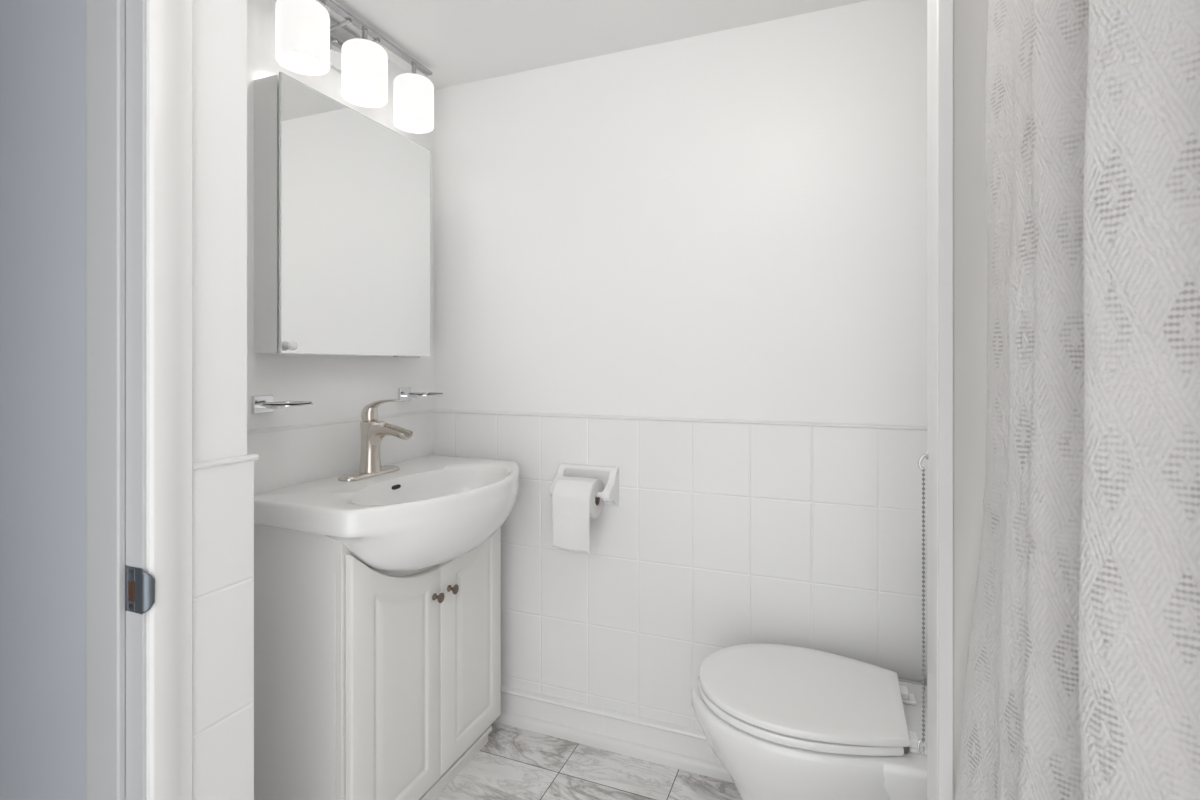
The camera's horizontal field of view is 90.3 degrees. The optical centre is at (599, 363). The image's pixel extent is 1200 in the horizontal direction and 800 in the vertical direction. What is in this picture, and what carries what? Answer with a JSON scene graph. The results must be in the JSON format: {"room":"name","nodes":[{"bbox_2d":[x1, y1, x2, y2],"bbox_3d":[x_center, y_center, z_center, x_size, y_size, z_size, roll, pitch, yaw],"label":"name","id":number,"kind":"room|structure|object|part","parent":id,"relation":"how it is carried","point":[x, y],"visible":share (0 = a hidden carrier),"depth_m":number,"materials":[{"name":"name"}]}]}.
{"room":"bathroom","nodes":[
{"label":"bathroom","id":0,"kind":"room"},
{"bbox_2d":[0,0,84,799],"bbox_3d":[-1.801,0.114,0.524,1.586,2.118,1.640,0,0,22],"label":"wall","id":1,"kind":"structure","parent":0,"point":[42,42],"depth_m":1.03,"materials":[{"name":"paint"}]},
{"bbox_2d":[193,0,246,462],"bbox_3d":[-0.856,0.114,1.042,0.467,2.118,0.161,0,0,22],"label":"wall","id":2,"kind":"structure","parent":0,"point":[219,26],"depth_m":0.98,"materials":[{"name":"paint"}]},
{"bbox_2d":[85,0,192,799],"bbox_3d":[-0.711,0.123,0.895,0.157,2.100,0.074,0,0,-4],"label":"door frame","id":3,"kind":"structure","parent":2,"relation":"in","point":[139,53],"depth_m":0.88,"materials":[{"name":"paint"}]},
{"bbox_3d":[-0.681,0.330,0.873,0.038,0.066,0.002,0,0,22],"label":"strike plate","id":4,"kind":"part","parent":3,"relation":"part of","materials":[{"name":"silver metal"}]},
{"bbox_3d":[-0.649,0.123,0.902,0.020,2.100,0.067,0,0,22],"label":"casing","id":5,"kind":"part","parent":3,"relation":"part of","materials":[{"name":"paint"}]},
{"bbox_2d":[193,460,253,799],"bbox_3d":[-0.783,0.669,1.050,0.355,1.008,0.108,0,0,22],"label":"wall tiles","id":6,"kind":"structure","parent":2,"relation":"attached to","point":[223,496],"depth_m":0.98,"materials":[{"name":"white tile"}]},
{"bbox_2d":[193,454,258,469],"bbox_3d":[-0.619,0.162,0.987,0.012,0.010,0.114,0,0,22],"label":"trim","id":7,"kind":"structure","parent":2,"relation":"attached to","point":[226,461],"depth_m":0.98,"materials":[{"name":"paint"}]},
{"bbox_2d":[247,0,433,430],"bbox_3d":[-0.828,0.114,1.579,0.120,2.118,1.080,0,0,22],"label":"wall","id":8,"kind":"structure","parent":0,"point":[339,387],"depth_m":1.58,"materials":[{"name":"paint"}]},
{"bbox_2d":[252,395,313,413],"bbox_3d":[-0.752,0.097,1.415,0.142,0.042,0.111,0,0,22],"label":"bracket","id":9,"kind":"object","parent":8,"relation":"attached to","point":[263,403],"visible":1,"depth_m":1.42,"materials":[{"name":"silver metal"}]},
{"bbox_3d":[-0.814,0.097,1.440,0.010,0.042,0.052,0,0,22],"label":"wall plate","id":10,"kind":"part","parent":9,"relation":"part of","materials":[{"name":"silver metal"}]},
{"bbox_3d":[-0.785,0.102,1.429,0.053,0.008,0.018,0,0,22],"label":"bracket arm","id":11,"kind":"part","parent":9,"relation":"part of","materials":[{"name":"silver metal"}]},
{"bbox_3d":[-0.737,0.094,1.409,0.104,0.007,0.104,0,0,22],"label":"dish","id":12,"kind":"part","parent":9,"relation":"part of","materials":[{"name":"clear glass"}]},
{"bbox_2d":[247,413,432,493],"bbox_3d":[-0.752,0.619,1.604,0.005,0.908,0.960,0,0,22],"label":"wall tiles","id":13,"kind":"structure","parent":8,"relation":"attached to","point":[287,458],"depth_m":1.60,"materials":[{"name":"white tile"}]},
{"bbox_2d":[247,410,432,434],"bbox_3d":[-0.750,0.162,1.605,0.005,0.010,0.949,0,0,22],"label":"trim","id":14,"kind":"structure","parent":8,"relation":"attached to","point":[266,430],"depth_m":1.61,"materials":[{"name":"paint"}]},
{"bbox_2d":[254,72,430,357],"bbox_3d":[-0.673,-0.350,1.655,0.112,0.660,0.550,0,0,22],"label":"medicine cabinet","id":15,"kind":"object","parent":8,"relation":"attached to","point":[342,198],"visible":1,"depth_m":1.54,"materials":[{"name":"silver mirror"}]},
{"bbox_3d":[-0.724,-0.043,1.403,0.021,0.023,0.023,0,0,22],"label":"door knob","id":16,"kind":"part","parent":15,"relation":"part of","materials":[{"name":"white plastic"}]},
{"bbox_2d":[275,0,433,133],"bbox_3d":[-0.658,-0.830,1.646,0.146,0.203,0.560,0,0,22],"label":"vanity light","id":17,"kind":"object","parent":8,"relation":"attached to","point":[307,42],"visible":1,"depth_m":1.59,"materials":[{"name":"white glass"}]},
{"bbox_3d":[-0.722,-0.799,1.452,0.119,0.142,0.119,0,0,22],"label":"lamp shade","id":18,"kind":"part","parent":17,"relation":"part of","materials":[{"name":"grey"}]},
{"bbox_3d":[-0.722,-0.803,1.452,0.060,0.113,0.060,0,0,22],"label":"bulb","id":19,"kind":"part","parent":17,"relation":"part of","materials":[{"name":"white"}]},
{"bbox_3d":[-0.698,-0.911,1.605,0.070,0.023,0.011,0,0,22],"label":"arm","id":20,"kind":"part","parent":17,"relation":"part of","materials":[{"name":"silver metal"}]},
{"bbox_3d":[-0.646,-0.799,1.641,0.119,0.142,0.119,0,0,22],"label":"lamp shade","id":21,"kind":"part","parent":17,"relation":"part of","materials":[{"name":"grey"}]},
{"bbox_3d":[-0.646,-0.897,1.641,0.013,0.043,0.013,0,0,-12],"label":"stem","id":22,"kind":"part","parent":17,"relation":"part of","materials":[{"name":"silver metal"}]},
{"bbox_3d":[-0.571,-0.799,1.831,0.119,0.142,0.119,0,0,22],"label":"lamp shade","id":23,"kind":"part","parent":17,"relation":"part of","materials":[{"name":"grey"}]},
{"bbox_3d":[-0.571,-0.897,1.831,0.013,0.043,0.013,0,0,-35],"label":"stem","id":24,"kind":"part","parent":17,"relation":"part of","materials":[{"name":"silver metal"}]},
{"bbox_2d":[398,387,443,400],"bbox_3d":[-0.564,0.097,1.888,0.142,0.042,0.111,0,0,22],"label":"bracket","id":25,"kind":"object","parent":8,"relation":"attached to","point":[404,394],"visible":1,"depth_m":1.90,"materials":[{"name":"silver metal"}]},
{"bbox_3d":[-0.625,0.097,1.913,0.010,0.042,0.052,0,0,22],"label":"wall plate","id":26,"kind":"part","parent":25,"relation":"part of","materials":[{"name":"silver metal"}]},
{"bbox_3d":[-0.549,0.094,1.882,0.104,0.007,0.104,0,0,22],"label":"dish","id":27,"kind":"part","parent":25,"relation":"part of","materials":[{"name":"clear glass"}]},
{"bbox_2d":[434,722,740,799],"bbox_3d":[-0.562,1.192,0.682,3.650,0.062,2.850,0,0,22],"label":"floor","id":28,"kind":"structure","parent":0,"point":[515,763],"depth_m":1.68,"materials":[{"name":"tile"}]},
{"bbox_2d":[254,524,500,799],"bbox_3d":[-0.557,0.764,1.627,0.339,0.794,0.626,0,0,22],"label":"vanity cabinet","id":29,"kind":"object","parent":28,"relation":"on","point":[370,683],"visible":0.81,"depth_m":1.37,"materials":[{"name":"white wood"}]},
{"bbox_3d":[-0.700,0.764,1.356,0.274,0.794,0.016,0,0,22],"label":"panel","id":30,"kind":"part","parent":29,"relation":"part of","materials":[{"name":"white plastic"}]},
{"bbox_2d":[254,455,518,570],"bbox_3d":[-0.490,0.408,1.608,0.476,0.203,0.706,0,0,22],"label":"sink basin","id":31,"kind":"object","parent":29,"relation":"in","point":[433,510],"visible":0.98,"depth_m":1.41,"materials":[{"name":"white ceramic"}]},
{"bbox_2d":[338,399,412,480],"bbox_3d":[-0.594,0.203,1.649,0.163,0.212,0.209,0,0,22],"label":"faucet","id":32,"kind":"object","parent":31,"relation":"on","point":[373,431],"visible":1,"depth_m":1.64,"materials":[{"name":"silver metal"}]},
{"bbox_3d":[-0.642,0.303,1.668,0.057,0.010,0.209,0,0,22],"label":"plate","id":33,"kind":"part","parent":32,"relation":"part of","materials":[{"name":"silver metal"}]},
{"bbox_3d":[-0.601,0.116,1.652,0.111,0.039,0.037,0,0,22],"label":"lever","id":34,"kind":"part","parent":32,"relation":"part of","materials":[{"name":"silver metal"}]},
{"bbox_3d":[-0.578,0.213,1.643,0.129,0.100,0.052,0,0,22],"label":"spout","id":35,"kind":"part","parent":32,"relation":"part of","materials":[{"name":"silver metal"}]},
{"bbox_3d":[-0.451,0.738,1.585,0.018,0.741,0.626,0,0,22],"label":"frame","id":36,"kind":"part","parent":29,"relation":"part of","materials":[{"name":"beige paint"}]},
{"bbox_3d":[-0.487,0.753,1.437,0.019,0.680,0.308,0,0,22],"label":"door","id":37,"kind":"part","parent":29,"relation":"part of","materials":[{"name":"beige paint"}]},
{"bbox_3d":[-0.420,0.605,1.548,0.024,0.026,0.026,0,0,22],"label":"knob","id":38,"kind":"part","parent":29,"relation":"part of","materials":[{"name":"brown metal"}]},
{"bbox_3d":[-0.397,0.605,1.606,0.024,0.026,0.026,0,0,22],"label":"knob","id":39,"kind":"part","parent":29,"relation":"part of","materials":[{"name":"brown metal"}]},
{"bbox_3d":[-0.373,0.751,1.723,0.019,0.683,0.302,0,0,22],"label":"door","id":40,"kind":"part","parent":29,"relation":"part of","materials":[{"name":"beige paint"}]},
{"bbox_2d":[691,644,926,799],"bbox_3d":[0.576,0.787,1.330,0.745,0.748,0.457,0,0,22],"label":"toilet","id":41,"kind":"object","parent":28,"relation":"on","point":[785,722],"visible":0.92,"depth_m":1.26,"materials":[{"name":"white ceramic"}]},
{"bbox_3d":[0.458,0.968,1.373,0.494,0.386,0.388,0,0,22],"label":"bowl","id":42,"kind":"part","parent":41,"relation":"part of","materials":[{"name":"white ceramic"}]},
{"bbox_3d":[0.445,0.762,1.378,0.434,0.020,0.378,0,0,22],"label":"seat","id":43,"kind":"part","parent":41,"relation":"part of","materials":[{"name":"white plastic"}]},
{"bbox_3d":[0.451,0.741,1.376,0.443,0.017,0.376,0,0,22],"label":"lid","id":44,"kind":"part","parent":41,"relation":"part of","materials":[{"name":"white plastic"}]},
{"bbox_2d":[316,0,867,89],"bbox_3d":[-0.562,-0.975,0.682,3.650,0.060,2.850,0,0,22],"label":"ceiling","id":45,"kind":"structure","parent":0,"point":[459,42],"depth_m":1.66,"materials":[{"name":"paint"}]},
{"bbox_2d":[434,0,926,425],"bbox_3d":[0.466,0.114,1.709,2.500,2.118,0.120,0,0,22],"label":"wall","id":46,"kind":"structure","parent":0,"point":[729,224],"depth_m":1.72,"materials":[{"name":"paint"}]},
{"bbox_2d":[501,685,721,763],"bbox_3d":[0.219,1.104,1.730,1.714,0.114,0.024,0,0,22],"label":"baseboard","id":47,"kind":"structure","parent":46,"relation":"attached to","point":[682,740],"depth_m":1.80,"materials":[{"name":"tile"}]},
{"bbox_2d":[494,710,733,782],"bbox_3d":[0.216,1.143,1.722,1.714,0.035,0.013,0,0,22],"label":"trim","id":48,"kind":"structure","parent":46,"relation":"attached to","point":[682,762],"depth_m":1.78,"materials":[{"name":"paint"}]},
{"bbox_2d":[433,413,926,730],"bbox_3d":[0.222,0.619,1.737,1.714,0.908,0.010,0,0,22],"label":"wall tiles","id":49,"kind":"structure","parent":46,"relation":"attached to","point":[719,536],"depth_m":1.71,"materials":[{"name":"white tile"}]},
{"bbox_2d":[550,463,618,505],"bbox_3d":[-0.047,0.369,1.795,0.193,0.118,0.086,0,0,22],"label":"toilet paper holder","id":50,"kind":"object","parent":49,"relation":"attached to","point":[609,475],"visible":0.58,"depth_m":1.80,"materials":[{"name":"white ceramic"}]},
{"bbox_3d":[-0.128,0.368,1.822,0.022,0.104,0.076,0,0,22],"label":"post","id":51,"kind":"part","parent":50,"relation":"part of","materials":[{"name":"white ceramic"}]},
{"bbox_2d":[552,476,603,553],"bbox_3d":[-0.064,0.441,1.772,0.121,0.205,0.116,0,0,22],"label":"toilet paper roll","id":52,"kind":"object","parent":50,"relation":"hanging from","point":[575,501],"visible":0.98,"depth_m":1.73,"materials":[{"name":"white paper"}]},
{"bbox_3d":[0.031,0.368,1.759,0.022,0.104,0.076,0,0,22],"label":"post","id":53,"kind":"part","parent":50,"relation":"part of","materials":[{"name":"white ceramic"}]},
{"bbox_2d":[433,410,926,430],"bbox_3d":[0.221,0.162,1.735,1.714,0.010,0.012,0,0,22],"label":"trim","id":54,"kind":"structure","parent":46,"relation":"attached to","point":[899,427],"depth_m":1.71,"materials":[{"name":"paint"}]},
{"bbox_2d":[953,0,987,799],"bbox_3d":[0.839,0.114,0.643,0.818,2.118,0.008,0,0,22],"label":"wall","id":55,"kind":"structure","parent":0,"point":[970,17],"depth_m":0.78,"materials":[{"name":"paint"}]},
{"bbox_2d":[938,0,952,799],"bbox_3d":[0.456,0.114,0.788,0.017,2.118,0.005,0,0,22],"label":"door frame","id":56,"kind":"structure","parent":55,"relation":"attached to","point":[945,7],"depth_m":0.79,"materials":[{"name":"paint"}]},
{"bbox_3d":[0.880,0.114,0.678,0.868,2.118,0.088,0,0,22],"label":"wall partition","id":57,"kind":"structure","parent":0,"visible":0},
{"bbox_2d":[917,453,928,754],"bbox_3d":[0.476,0.350,0.876,0.018,0.444,0.012,0,0,22],"label":"chain","id":58,"kind":"object","parent":57,"relation":"hanging from","point":[923,455],"visible":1,"depth_m":0.87,"materials":[{"name":"grey metal"}]},
{"bbox_2d":[927,0,937,799],"bbox_3d":[0.470,0.114,0.836,0.009,2.118,0.094,0,0,22],"label":"trim","id":59,"kind":"structure","parent":57,"relation":"attached to","point":[932,5],"depth_m":0.82,"materials":[{"name":"paint"}]},
{"bbox_3d":[0.242,-0.812,0.095,0.025,0.025,1.455,0,0,22],"label":"curtain rod","id":60,"kind":"object","parent":57,"relation":"attached to","visible":0},
{"bbox_2d":[954,0,1199,799],"bbox_3d":[0.368,0.103,0.382,0.116,1.860,0.765,0,0,17],"label":"shower curtain","id":61,"kind":"object","parent":60,"relation":"hanging from","point":[1082,680],"visible":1,"depth_m":0.44,"materials":[{"name":"fabric"}]}
]}

